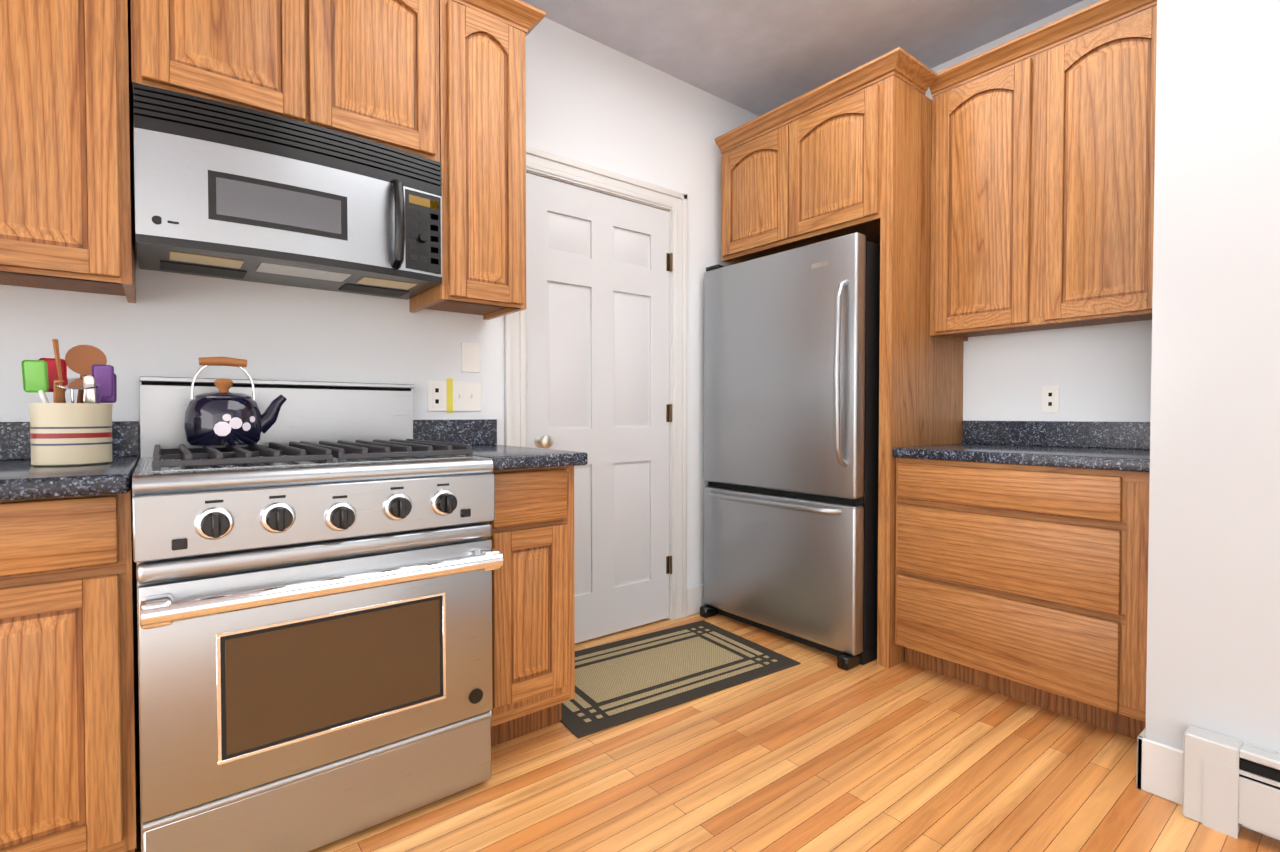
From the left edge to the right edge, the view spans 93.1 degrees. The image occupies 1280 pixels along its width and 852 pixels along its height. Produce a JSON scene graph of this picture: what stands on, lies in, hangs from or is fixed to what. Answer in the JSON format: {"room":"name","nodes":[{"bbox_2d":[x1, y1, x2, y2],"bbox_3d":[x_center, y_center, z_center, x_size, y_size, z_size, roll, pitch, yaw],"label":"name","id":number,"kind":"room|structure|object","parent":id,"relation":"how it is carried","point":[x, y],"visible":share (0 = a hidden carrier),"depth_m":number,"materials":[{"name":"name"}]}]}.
{"room":"kitchen","nodes":[
{"label":"kitchen","id":0,"kind":"room"},
{"bbox_2d":[0,17,781,586],"bbox_3d":[-1.522,-0.356,1.780,6.320,2.712,0.120,-1,1,-38],"label":"wall","id":1,"kind":"structure","parent":0,"point":[594,103],"depth_m":2.26,"materials":[{"name":"white paint"}]},
{"bbox_2d":[0,0,135,302],"bbox_3d":[-1.723,-0.904,1.309,0.953,1.078,0.348,-1,1,-38],"label":"upper cabinet","id":2,"kind":"object","parent":1,"relation":"attached to","point":[68,67],"depth_m":1.41,"materials":[{"name":"brown wood"}]},
{"bbox_2d":[136,0,447,159],"bbox_3d":[-1.044,-1.162,1.841,0.765,0.581,0.348,-1,1,-38],"label":"upper cabinet","id":3,"kind":"object","parent":1,"relation":"attached to","point":[443,82],"depth_m":1.72,"materials":[{"name":"brown wood"}]},
{"bbox_2d":[133,82,441,299],"bbox_3d":[-1.019,-0.650,1.820,0.759,0.392,0.424,-1,1,-38],"label":"microwave","id":4,"kind":"object","parent":3,"relation":"attached to","point":[223,190],"visible":1,"depth_m":1.66,"materials":[{"name":"silver metal"}]},
{"bbox_2d":[427,378,480,412],"bbox_3d":[-0.716,-0.117,2.336,0.210,0.130,0.013,-1,1,-38],"label":"outlet","id":5,"kind":"object","parent":1,"relation":"attached to","point":[449,395],"visible":1,"depth_m":2.33,"materials":[{"name":"white plastic"}]},
{"bbox_2d":[461,342,479,372],"bbox_3d":[-0.665,-0.268,2.379,0.075,0.115,0.005,-1,1,-38],"label":"blank wall plate","id":6,"kind":"object","parent":1,"relation":"attached to","point":[470,357],"visible":1,"depth_m":2.38,"materials":[{"name":"white plastic"}]},
{"bbox_2d":[409,0,531,319],"bbox_3d":[-0.621,-0.947,2.180,0.306,1.024,0.348,-1,1,-38],"label":"upper cabinet","id":7,"kind":"object","parent":1,"relation":"attached to","point":[483,171],"depth_m":2.04,"materials":[{"name":"brown wood"}]},
{"bbox_2d":[504,146,687,619],"bbox_3d":[-0.193,-0.091,2.823,0.999,2.143,0.139,-1,1,-38],"label":"door frame","id":8,"kind":"structure","parent":1,"relation":"attached to","point":[545,164],"depth_m":3.02,"materials":[{"name":"white wood"}]},
{"bbox_2d":[526,173,672,642],"bbox_3d":[-0.149,-0.045,2.775,0.803,2.028,0.104,-1,1,-38],"label":"door","id":9,"kind":"structure","parent":1,"relation":"in","point":[599,267],"depth_m":2.79,"materials":[{"name":"white wood"}]},
{"bbox_2d":[137,613,1279,851],"bbox_3d":[-0.093,1.064,0.024,6.350,0.060,4.750,-1,1,-38],"label":"floor","id":10,"kind":"structure","parent":0,"point":[817,751],"depth_m":1.70,"materials":[{"name":"brown wood"}]},
{"bbox_2d":[0,487,139,851],"bbox_3d":[-1.636,0.575,1.227,0.954,0.872,0.628,-1,1,-38],"label":"base cabinet","id":11,"kind":"object","parent":10,"relation":"on","point":[69,739],"visible":0.94,"depth_m":1.22,"materials":[{"name":"brown wood"}]},
{"bbox_2d":[0,421,138,500],"bbox_3d":[-1.619,0.067,1.198,0.956,0.140,0.682,-1,1,-38],"label":"countertop","id":12,"kind":"structure","parent":11,"relation":"on","point":[22,477],"depth_m":1.27,"materials":[{"name":"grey stone"}]},
{"bbox_2d":[21,339,116,465],"bbox_3d":[-1.359,-0.056,1.450,0.163,0.296,0.147,-1,1,-38],"label":"utensil crock","id":13,"kind":"object","parent":12,"relation":"on","point":[72,433],"visible":1,"depth_m":1.42,"materials":[{"name":"white ceramic"}]},
{"bbox_2d":[132,376,502,851],"bbox_3d":[-0.901,0.431,1.692,0.765,1.142,0.804,-1,1,-38],"label":"range","id":14,"kind":"object","parent":10,"relation":"on","point":[318,563],"visible":1,"depth_m":1.42,"materials":[{"name":"metal"}]},
{"bbox_2d":[184,357,286,445],"bbox_3d":[-1.136,-0.071,1.713,0.244,0.244,0.183,-1,1,-38],"label":"kettle","id":15,"kind":"object","parent":14,"relation":"on","point":[223,416],"visible":0.98,"depth_m":1.64,"materials":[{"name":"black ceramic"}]},
{"bbox_2d":[488,466,574,746],"bbox_3d":[-0.524,0.558,2.107,0.327,0.872,0.628,-1,1,-38],"label":"base cabinet","id":16,"kind":"object","parent":10,"relation":"on","point":[531,537],"visible":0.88,"depth_m":1.87,"materials":[{"name":"brown wood"}]},
{"bbox_2d":[413,419,587,470],"bbox_3d":[-0.506,0.050,2.078,0.336,0.140,0.682,-1,1,-38],"label":"countertop","id":17,"kind":"structure","parent":16,"relation":"on","point":[479,436],"depth_m":2.23,"materials":[{"name":"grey stone"}]},
{"bbox_2d":[560,620,800,737],"bbox_3d":[0.059,0.983,2.483,1.040,0.006,0.630,-1,1,-34],"label":"rug","id":18,"kind":"object","parent":10,"relation":"on","point":[623,681],"visible":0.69,"depth_m":2.42,"materials":[{"name":"beige fabric"}]},
{"bbox_2d":[700,232,879,670],"bbox_3d":[0.855,0.085,2.984,0.808,1.785,0.875,-1,1,-38],"label":"refrigerator","id":19,"kind":"object","parent":10,"relation":"on","point":[791,402],"visible":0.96,"depth_m":2.66,"materials":[{"name":"silver metal"}]},
{"bbox_2d":[715,47,963,667],"bbox_3d":[0.966,-0.251,2.976,0.691,2.457,0.998,-1,1,-38],"label":"enclosure","id":20,"kind":"object","parent":10,"relation":"on","point":[855,161],"visible":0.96,"depth_m":2.58,"materials":[{"name":"brown wood"}]},
{"bbox_2d":[895,458,1149,738],"bbox_3d":[1.536,0.561,2.324,0.624,0.858,0.852,-1,1,-38],"label":"base cabinet","id":21,"kind":"object","parent":10,"relation":"on","point":[1027,583],"visible":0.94,"depth_m":2.08,"materials":[{"name":"brown wood"}]},
{"bbox_2d":[893,421,1149,472],"bbox_3d":[1.532,0.057,2.310,0.638,0.145,0.850,-1,1,-38],"label":"countertop","id":22,"kind":"structure","parent":21,"relation":"on","point":[1102,441],"depth_m":2.37,"materials":[{"name":"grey stone"}]},
{"bbox_2d":[521,0,1082,122],"bbox_3d":[-0.093,-1.708,-0.029,6.350,0.060,4.750,-1,1,-38],"label":"ceiling","id":23,"kind":"structure","parent":0,"point":[759,57],"depth_m":2.67,"materials":[{"name":"paint"}]},
{"bbox_2d":[905,0,1155,449],"bbox_3d":[2.373,-0.357,1.852,0.120,2.712,4.600,-1,1,-38],"label":"wall","id":24,"kind":"structure","parent":0,"point":[1099,373],"depth_m":2.53,"materials":[{"name":"white paint"}]},
{"bbox_2d":[929,0,1156,340],"bbox_3d":[1.631,-0.932,2.373,0.379,1.092,0.854,-1,1,-38],"label":"upper cabinet","id":25,"kind":"object","parent":24,"relation":"attached to","point":[1042,187],"visible":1,"depth_m":2.26,"materials":[{"name":"brown wood"}]},
{"bbox_2d":[1042,386,1059,412],"bbox_3d":[1.734,-0.112,2.562,0.007,0.113,0.065,-1,1,-38],"label":"electrical outlet","id":26,"kind":"object","parent":24,"relation":"attached to","point":[1050,398],"visible":1,"depth_m":2.56,"materials":[{"name":"white plastic"}]},
{"bbox_2d":[1145,0,1279,839],"bbox_3d":[2.573,-0.338,0.829,0.835,2.712,2.748,-1,1,-38],"label":"wall","id":27,"kind":"structure","parent":0,"point":[1213,637],"depth_m":1.55,"materials":[{"name":"grey paint"}]},
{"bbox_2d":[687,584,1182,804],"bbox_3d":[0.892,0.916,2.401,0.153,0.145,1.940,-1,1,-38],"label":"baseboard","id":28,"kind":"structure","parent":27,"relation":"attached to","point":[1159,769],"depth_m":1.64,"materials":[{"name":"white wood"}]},
{"bbox_2d":[1182,725,1279,838],"bbox_3d":[2.238,0.915,0.544,0.072,0.218,2.638,-1,1,-38],"label":"baseboard heater","id":29,"kind":"object","parent":27,"relation":"attached to","point":[1231,786],"visible":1,"depth_m":1.49,"materials":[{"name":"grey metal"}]}
]}

